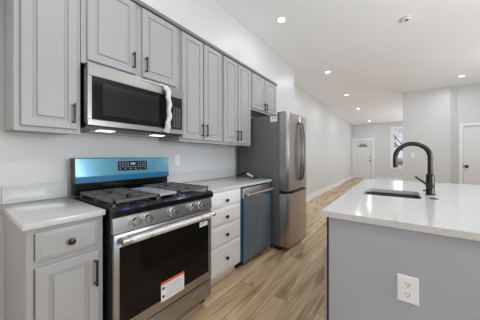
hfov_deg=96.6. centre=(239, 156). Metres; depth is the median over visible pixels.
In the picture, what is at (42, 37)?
upper cabinet
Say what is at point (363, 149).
door
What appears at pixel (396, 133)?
window
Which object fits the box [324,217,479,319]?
kitchen island
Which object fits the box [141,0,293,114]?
wall
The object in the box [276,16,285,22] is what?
recessed light
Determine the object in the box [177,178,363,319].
floor
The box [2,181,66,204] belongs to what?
backsplash
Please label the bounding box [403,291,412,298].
receptacle
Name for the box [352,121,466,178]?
wall
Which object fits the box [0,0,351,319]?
wall
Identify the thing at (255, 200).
dishwasher
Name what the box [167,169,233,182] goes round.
backsplash
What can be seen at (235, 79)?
upper cabinet
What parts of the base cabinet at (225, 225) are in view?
drawer, drawer, drawer, drawer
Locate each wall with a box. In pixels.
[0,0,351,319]
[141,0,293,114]
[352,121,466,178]
[459,83,479,126]
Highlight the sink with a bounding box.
[366,191,418,198]
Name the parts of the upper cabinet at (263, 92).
door, frame, door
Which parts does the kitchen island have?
door, frame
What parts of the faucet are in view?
lever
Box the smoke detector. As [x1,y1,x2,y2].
[400,15,411,22]
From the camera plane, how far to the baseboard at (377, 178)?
10.76 m
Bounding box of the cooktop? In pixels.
[75,187,212,218]
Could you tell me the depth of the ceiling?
3.28 m
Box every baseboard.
[306,176,351,201]
[375,177,402,180]
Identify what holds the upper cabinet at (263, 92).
attached to the wall at (25, 158)
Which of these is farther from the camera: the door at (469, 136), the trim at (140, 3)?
the door at (469, 136)
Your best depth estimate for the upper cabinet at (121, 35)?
1.58 m
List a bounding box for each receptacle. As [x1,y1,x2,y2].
[403,281,412,288]
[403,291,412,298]
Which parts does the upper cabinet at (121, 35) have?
door, handle, door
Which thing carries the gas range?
on the floor
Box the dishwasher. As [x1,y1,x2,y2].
[235,182,274,267]
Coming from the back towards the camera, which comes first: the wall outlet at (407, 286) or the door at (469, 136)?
the door at (469, 136)
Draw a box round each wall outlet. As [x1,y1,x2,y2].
[174,155,179,165]
[397,273,418,305]
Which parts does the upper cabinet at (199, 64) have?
door, frame, door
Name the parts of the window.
sash, pane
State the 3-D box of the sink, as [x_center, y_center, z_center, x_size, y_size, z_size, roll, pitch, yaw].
[1.206,0.434,1.711,0.388,0.223,0.414,0,0,36]
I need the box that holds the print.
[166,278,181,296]
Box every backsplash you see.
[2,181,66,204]
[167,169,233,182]
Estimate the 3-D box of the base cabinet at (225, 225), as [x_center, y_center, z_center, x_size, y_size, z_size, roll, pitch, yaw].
[-0.375,0.763,2.200,0.669,0.883,0.508,0,0,36]
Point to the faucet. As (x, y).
(430, 177)
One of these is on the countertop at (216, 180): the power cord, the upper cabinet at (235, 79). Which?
the power cord
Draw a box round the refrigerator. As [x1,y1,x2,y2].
[240,111,306,249]
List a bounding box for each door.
[352,138,373,178]
[459,122,479,184]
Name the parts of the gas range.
knob, knob, oven door, oven handle, knob, storage drawer, knob, knob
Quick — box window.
[390,126,402,168]
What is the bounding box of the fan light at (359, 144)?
[357,142,368,146]
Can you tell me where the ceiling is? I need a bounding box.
[213,0,479,124]
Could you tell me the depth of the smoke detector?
2.61 m
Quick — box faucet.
[393,142,435,195]
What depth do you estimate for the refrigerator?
2.81 m
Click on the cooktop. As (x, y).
(130, 209)
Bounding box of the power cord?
[236,172,256,178]
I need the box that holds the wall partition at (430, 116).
[403,86,458,183]
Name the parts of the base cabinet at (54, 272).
drawer, door, knob, handle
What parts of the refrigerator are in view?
door, freezer drawer, door handle, door, door handle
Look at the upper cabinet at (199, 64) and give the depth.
2.15 m
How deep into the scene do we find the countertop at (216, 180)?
2.48 m
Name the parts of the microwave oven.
wrapped handle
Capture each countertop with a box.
[0,181,105,230]
[164,169,271,192]
[321,179,479,240]
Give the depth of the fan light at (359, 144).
11.45 m
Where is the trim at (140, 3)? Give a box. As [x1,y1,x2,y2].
[130,0,277,85]
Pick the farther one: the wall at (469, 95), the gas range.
the wall at (469, 95)
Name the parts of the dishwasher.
door handle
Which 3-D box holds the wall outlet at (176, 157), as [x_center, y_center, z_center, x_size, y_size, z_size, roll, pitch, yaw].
[-0.684,0.046,2.337,0.008,0.115,0.070,0,0,36]
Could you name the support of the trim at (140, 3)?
attached to the wall at (206, 19)
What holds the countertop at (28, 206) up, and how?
on the base cabinet at (54, 272)
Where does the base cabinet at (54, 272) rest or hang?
on the floor
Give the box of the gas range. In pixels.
[71,158,215,319]
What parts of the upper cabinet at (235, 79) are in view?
door, frame, door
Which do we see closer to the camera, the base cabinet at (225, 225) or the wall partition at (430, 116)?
the base cabinet at (225, 225)
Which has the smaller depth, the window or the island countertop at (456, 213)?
the island countertop at (456, 213)
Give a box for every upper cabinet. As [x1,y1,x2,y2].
[4,0,79,134]
[80,0,178,88]
[159,30,220,143]
[209,54,250,145]
[251,72,275,116]
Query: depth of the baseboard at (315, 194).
7.13 m
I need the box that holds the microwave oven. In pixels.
[80,61,183,137]
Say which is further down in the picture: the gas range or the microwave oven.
the gas range
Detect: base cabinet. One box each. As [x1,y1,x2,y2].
[4,214,102,319]
[210,188,239,285]

